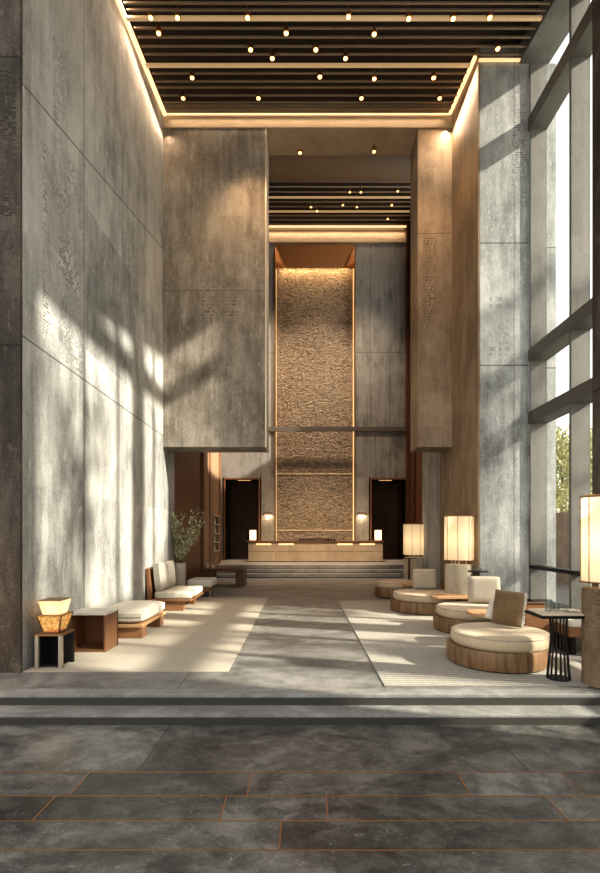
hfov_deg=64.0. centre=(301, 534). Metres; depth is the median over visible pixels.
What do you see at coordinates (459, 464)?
wall
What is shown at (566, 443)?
tree
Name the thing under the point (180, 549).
branches
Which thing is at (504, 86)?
pillar
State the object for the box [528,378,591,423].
beam
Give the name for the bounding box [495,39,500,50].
ceiling spotlight
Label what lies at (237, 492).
doorway
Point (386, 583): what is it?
seat cushion
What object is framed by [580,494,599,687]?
floor lamp
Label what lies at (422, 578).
cushion
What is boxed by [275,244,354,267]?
soffit
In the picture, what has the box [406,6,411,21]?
ceiling spotlight
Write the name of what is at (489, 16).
ceiling spotlight
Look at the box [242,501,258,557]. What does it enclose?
door
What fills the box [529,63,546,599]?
window
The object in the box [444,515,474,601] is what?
floor lamp
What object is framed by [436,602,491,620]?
seat cushion
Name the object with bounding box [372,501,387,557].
door
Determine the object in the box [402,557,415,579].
pedestal table
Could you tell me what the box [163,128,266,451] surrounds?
wall
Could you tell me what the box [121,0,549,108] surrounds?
ceiling
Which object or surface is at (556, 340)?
beam
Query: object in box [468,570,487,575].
pedestal table
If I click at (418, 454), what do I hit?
wall
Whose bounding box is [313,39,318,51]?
ceiling spotlight
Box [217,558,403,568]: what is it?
stair step
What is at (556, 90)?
beam
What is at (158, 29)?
ceiling spotlight
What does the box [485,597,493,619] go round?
cushion
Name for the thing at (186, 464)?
wall
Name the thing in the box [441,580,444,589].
timber backrest
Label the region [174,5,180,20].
ceiling spotlight
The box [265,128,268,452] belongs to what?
trim
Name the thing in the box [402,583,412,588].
table
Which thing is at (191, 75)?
ceiling spotlight
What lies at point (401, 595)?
seat cushion
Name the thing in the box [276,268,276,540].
trim
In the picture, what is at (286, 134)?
ceiling bulkhead
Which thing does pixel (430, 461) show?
wall pier
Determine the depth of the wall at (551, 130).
9.77 m
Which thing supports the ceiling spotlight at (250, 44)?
attached to the ceiling at (211, 38)
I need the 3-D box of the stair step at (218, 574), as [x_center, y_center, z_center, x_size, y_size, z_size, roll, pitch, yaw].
[0.240,1.575,18.020,7.020,0.250,0.340,0,0,0]
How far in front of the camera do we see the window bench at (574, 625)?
6.43 m
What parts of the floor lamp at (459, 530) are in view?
lamp shade, frame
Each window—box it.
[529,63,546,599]
[530,0,589,610]
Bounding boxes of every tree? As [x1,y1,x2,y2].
[556,428,591,512]
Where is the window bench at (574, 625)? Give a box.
[551,619,580,654]
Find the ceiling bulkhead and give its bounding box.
[163,104,451,154]
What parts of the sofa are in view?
panel, leg, leg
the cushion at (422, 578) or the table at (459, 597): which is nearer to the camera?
the table at (459, 597)
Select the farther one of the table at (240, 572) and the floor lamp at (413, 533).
the table at (240, 572)
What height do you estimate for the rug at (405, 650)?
0.014 m
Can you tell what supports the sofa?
on the rug at (210, 633)
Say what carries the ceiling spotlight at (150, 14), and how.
attached to the ceiling at (211, 38)
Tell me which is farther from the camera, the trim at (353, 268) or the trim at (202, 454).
the trim at (353, 268)
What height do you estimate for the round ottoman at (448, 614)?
0.395 m
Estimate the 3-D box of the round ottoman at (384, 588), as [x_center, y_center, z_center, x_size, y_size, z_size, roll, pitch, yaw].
[2.455,1.389,12.467,1.126,0.395,1.100,0,0,0]
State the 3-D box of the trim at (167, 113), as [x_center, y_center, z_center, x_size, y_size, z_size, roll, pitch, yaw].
[0.130,-9.860,11.245,6.600,0.020,0.030,0,0,0]
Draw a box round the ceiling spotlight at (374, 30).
[371,22,376,36]
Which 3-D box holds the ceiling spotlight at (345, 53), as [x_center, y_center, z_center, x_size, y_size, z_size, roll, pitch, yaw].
[0.860,-9.504,9.476,0.110,0.240,0.107,0,0,0]
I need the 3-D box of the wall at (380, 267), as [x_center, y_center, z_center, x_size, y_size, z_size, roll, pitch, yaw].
[0.600,-6.950,22.300,8.800,16.500,1.000,0,0,0]
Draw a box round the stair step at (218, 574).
[217,573,402,576]
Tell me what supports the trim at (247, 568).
on the floor at (302, 637)
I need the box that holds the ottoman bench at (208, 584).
[187,577,216,596]
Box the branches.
[170,509,206,562]
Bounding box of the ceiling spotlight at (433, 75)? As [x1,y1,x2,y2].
[431,68,435,79]
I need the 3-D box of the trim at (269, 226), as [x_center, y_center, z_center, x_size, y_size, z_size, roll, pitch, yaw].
[0.600,-13.925,21.670,8.400,0.050,0.060,0,0,0]
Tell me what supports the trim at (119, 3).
attached to the wall at (98, 472)
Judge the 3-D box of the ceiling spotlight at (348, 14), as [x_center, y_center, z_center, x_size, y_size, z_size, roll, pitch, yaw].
[0.829,-9.339,8.561,0.110,0.240,0.107,0,0,0]
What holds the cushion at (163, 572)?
on the sofa
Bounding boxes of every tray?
[298,538,336,540]
[298,540,336,540]
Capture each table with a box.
[34,629,74,667]
[69,608,118,651]
[200,567,246,586]
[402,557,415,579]
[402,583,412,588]
[430,594,467,601]
[466,609,486,616]
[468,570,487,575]
[524,609,584,681]
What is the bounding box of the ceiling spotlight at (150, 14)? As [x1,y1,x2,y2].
[148,5,153,20]
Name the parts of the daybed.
leg, mattress, leg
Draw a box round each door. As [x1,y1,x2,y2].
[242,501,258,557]
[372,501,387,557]
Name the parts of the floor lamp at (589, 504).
frame, lamp shade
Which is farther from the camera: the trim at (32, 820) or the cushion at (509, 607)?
the cushion at (509, 607)
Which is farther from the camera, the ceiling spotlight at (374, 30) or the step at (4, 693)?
the ceiling spotlight at (374, 30)
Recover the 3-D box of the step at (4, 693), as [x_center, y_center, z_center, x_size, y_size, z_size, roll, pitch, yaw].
[0.000,1.653,4.906,16.000,0.107,0.188,0,0,0]
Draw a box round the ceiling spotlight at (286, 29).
[283,21,288,35]
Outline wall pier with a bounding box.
[422,452,439,588]
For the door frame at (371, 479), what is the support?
attached to the wall at (380, 267)
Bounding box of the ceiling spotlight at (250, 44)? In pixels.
[248,39,252,51]
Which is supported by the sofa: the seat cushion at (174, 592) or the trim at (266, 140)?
the seat cushion at (174, 592)
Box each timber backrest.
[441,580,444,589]
[524,602,550,632]
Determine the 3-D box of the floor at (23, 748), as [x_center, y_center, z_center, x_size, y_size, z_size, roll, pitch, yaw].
[0.000,1.950,-0.585,18.000,0.300,10.830,0,0,0]
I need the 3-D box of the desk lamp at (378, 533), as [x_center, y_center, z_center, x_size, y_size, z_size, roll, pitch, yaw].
[3.304,0.019,20.850,0.260,0.460,0.260,0,0,0]
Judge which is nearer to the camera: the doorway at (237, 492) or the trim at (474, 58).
the trim at (474, 58)
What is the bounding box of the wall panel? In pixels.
[211,452,218,566]
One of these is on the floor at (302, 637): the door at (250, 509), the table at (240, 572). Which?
the table at (240, 572)
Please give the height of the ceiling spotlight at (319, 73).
0.240 m
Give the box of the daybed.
[106,600,165,637]
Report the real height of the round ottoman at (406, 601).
0.395 m
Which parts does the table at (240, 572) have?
leg, leg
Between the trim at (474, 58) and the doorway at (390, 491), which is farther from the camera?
the doorway at (390, 491)
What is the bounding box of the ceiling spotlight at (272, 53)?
[270,48,274,60]
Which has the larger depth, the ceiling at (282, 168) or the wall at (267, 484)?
the wall at (267, 484)
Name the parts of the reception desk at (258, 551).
post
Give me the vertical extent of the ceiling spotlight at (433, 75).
0.240 m
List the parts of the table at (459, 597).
leg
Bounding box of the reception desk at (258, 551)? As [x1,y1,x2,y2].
[246,541,384,561]
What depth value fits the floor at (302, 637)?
6.65 m
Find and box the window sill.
[527,599,568,608]
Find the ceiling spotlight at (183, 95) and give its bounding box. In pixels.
[181,89,185,99]
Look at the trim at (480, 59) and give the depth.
9.57 m
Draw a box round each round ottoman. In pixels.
[375,579,412,597]
[390,589,454,614]
[433,602,491,633]
[446,622,549,673]
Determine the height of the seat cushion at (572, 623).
0.090 m
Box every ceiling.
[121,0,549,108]
[269,155,409,181]
[269,182,409,229]
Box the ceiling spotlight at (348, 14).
[345,5,351,19]
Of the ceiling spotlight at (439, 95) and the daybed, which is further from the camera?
the ceiling spotlight at (439, 95)
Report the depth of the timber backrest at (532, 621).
6.72 m
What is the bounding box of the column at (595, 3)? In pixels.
[592,0,599,586]
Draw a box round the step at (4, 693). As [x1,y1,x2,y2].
[0,689,599,697]
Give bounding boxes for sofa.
[146,567,203,610]
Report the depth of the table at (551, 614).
5.24 m
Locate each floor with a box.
[0,578,599,688]
[0,725,599,872]
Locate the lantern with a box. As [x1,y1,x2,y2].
[35,597,73,632]
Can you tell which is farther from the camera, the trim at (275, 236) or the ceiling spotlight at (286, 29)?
the trim at (275, 236)
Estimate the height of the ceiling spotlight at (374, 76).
0.240 m
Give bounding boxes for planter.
[174,563,185,585]
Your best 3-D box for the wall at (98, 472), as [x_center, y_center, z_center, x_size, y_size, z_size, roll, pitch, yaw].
[-5.635,-5.050,8.955,4.730,13.700,6.690,0,0,0]
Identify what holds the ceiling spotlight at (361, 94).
attached to the ceiling at (211, 38)
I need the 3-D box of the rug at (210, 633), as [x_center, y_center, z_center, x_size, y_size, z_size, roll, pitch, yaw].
[-2.055,1.593,8.890,2.390,0.014,6.620,0,0,0]
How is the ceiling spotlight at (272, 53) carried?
attached to the ceiling at (211, 38)
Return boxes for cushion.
[153,561,175,590]
[155,586,202,598]
[187,577,216,587]
[377,579,412,588]
[393,589,454,602]
[412,569,435,588]
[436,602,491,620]
[451,622,549,652]
[467,576,500,602]
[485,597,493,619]
[491,589,527,628]
[554,619,580,627]
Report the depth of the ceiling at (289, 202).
20.31 m
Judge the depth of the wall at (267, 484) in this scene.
21.80 m
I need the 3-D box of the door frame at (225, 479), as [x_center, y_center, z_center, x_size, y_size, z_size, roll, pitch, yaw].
[-2.725,-0.720,21.835,1.650,3.740,0.130,0,0,0]
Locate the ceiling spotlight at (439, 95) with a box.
[437,89,441,99]
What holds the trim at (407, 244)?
attached to the wall at (418, 454)
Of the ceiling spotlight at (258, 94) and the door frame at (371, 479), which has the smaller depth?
the ceiling spotlight at (258, 94)
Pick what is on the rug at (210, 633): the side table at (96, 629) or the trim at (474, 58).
the side table at (96, 629)
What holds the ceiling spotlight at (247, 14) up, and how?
attached to the ceiling at (211, 38)
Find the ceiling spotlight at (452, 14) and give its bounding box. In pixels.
[450,6,455,21]
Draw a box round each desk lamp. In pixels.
[250,530,255,540]
[375,530,381,540]
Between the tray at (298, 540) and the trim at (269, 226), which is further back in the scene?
the trim at (269, 226)
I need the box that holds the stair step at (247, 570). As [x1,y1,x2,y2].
[217,569,400,572]
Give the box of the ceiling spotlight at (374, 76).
[372,68,376,80]
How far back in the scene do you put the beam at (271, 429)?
21.74 m
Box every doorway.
[223,477,260,558]
[369,477,404,558]
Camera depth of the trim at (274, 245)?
21.75 m
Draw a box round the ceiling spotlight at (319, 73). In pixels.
[317,68,321,78]
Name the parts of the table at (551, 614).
rod, rod, rod, rod, rod, rod, rod, rod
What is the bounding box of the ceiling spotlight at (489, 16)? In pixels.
[486,5,492,20]
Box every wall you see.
[0,0,21,672]
[22,0,173,671]
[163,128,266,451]
[174,452,199,585]
[221,225,404,559]
[260,478,369,540]
[277,267,352,540]
[410,128,451,451]
[411,452,421,556]
[440,48,479,588]
[547,63,555,601]
[556,512,568,584]
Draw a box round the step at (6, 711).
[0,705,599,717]
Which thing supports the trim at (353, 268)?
attached to the wall at (315, 304)
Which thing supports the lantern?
on the side table at (51, 649)
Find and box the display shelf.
[212,515,219,551]
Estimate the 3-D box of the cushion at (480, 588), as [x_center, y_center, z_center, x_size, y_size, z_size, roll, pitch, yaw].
[3.172,0.950,8.372,0.529,0.459,0.253,0,0,10]
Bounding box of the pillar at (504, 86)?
[480,48,528,600]
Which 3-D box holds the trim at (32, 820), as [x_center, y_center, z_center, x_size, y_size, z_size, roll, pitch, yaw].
[0.000,1.800,3.030,10.000,0.004,1.229,0,0,0]
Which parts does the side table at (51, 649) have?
leg, leg, panel, leg, leg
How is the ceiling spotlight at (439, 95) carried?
attached to the ceiling at (211, 38)
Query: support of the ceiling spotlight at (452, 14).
attached to the ceiling at (211, 38)
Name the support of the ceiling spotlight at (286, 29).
attached to the ceiling at (211, 38)
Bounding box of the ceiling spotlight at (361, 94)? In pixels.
[359,89,363,99]
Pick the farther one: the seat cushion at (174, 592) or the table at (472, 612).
the seat cushion at (174, 592)
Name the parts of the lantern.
lamp shade, frame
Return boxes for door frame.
[224,478,259,559]
[370,478,405,555]
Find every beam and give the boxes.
[269,427,405,431]
[519,0,568,63]
[528,1,591,131]
[528,298,591,361]
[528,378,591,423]
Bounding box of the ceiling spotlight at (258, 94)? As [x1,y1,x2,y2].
[256,89,260,99]
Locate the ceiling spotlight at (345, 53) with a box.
[343,48,347,60]
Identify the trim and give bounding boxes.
[0,772,599,850]
[115,0,165,115]
[167,113,448,114]
[200,452,220,576]
[205,452,208,566]
[217,568,402,577]
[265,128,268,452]
[269,226,405,227]
[269,229,405,242]
[274,245,355,540]
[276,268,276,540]
[353,268,353,540]
[405,221,415,556]
[449,56,476,114]
[478,58,519,61]
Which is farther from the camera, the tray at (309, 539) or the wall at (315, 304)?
the wall at (315, 304)
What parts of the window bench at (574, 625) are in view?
leg, frame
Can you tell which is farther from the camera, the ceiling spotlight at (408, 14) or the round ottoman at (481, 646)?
the ceiling spotlight at (408, 14)
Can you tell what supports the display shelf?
attached to the wall panel
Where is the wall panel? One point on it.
(214, 455)
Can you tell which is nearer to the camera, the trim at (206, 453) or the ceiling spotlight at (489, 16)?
the ceiling spotlight at (489, 16)
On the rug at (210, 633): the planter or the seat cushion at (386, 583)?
the planter
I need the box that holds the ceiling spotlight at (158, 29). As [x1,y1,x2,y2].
[156,21,161,35]
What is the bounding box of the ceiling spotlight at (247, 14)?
[245,5,250,20]
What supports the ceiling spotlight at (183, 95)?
attached to the ceiling at (211, 38)
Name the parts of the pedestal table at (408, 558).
stem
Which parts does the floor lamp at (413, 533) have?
lamp shade, frame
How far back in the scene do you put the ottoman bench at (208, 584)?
12.39 m
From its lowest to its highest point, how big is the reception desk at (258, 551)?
0.900 m
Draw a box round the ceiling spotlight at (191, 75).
[189,68,194,79]
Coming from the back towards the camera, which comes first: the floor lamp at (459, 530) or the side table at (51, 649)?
the floor lamp at (459, 530)
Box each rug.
[23,597,267,672]
[338,601,590,686]
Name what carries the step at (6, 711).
on the floor at (23, 748)
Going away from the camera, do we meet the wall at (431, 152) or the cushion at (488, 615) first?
the cushion at (488, 615)
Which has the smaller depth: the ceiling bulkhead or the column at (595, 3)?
the column at (595, 3)
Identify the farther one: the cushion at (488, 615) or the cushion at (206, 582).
the cushion at (206, 582)
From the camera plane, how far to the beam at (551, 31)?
8.98 m
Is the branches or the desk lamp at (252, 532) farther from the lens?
the desk lamp at (252, 532)
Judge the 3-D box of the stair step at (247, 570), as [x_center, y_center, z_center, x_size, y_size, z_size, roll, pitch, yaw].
[0.240,1.380,18.320,7.020,0.160,0.340,0,0,0]
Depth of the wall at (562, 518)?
15.85 m
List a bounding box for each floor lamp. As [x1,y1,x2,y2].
[403,523,423,579]
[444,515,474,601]
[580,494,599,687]
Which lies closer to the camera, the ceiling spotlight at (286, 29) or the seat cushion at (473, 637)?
the seat cushion at (473, 637)
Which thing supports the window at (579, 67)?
in the wall at (551, 130)
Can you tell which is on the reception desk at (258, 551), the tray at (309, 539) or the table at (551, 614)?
the tray at (309, 539)
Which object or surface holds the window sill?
attached to the wall at (551, 130)

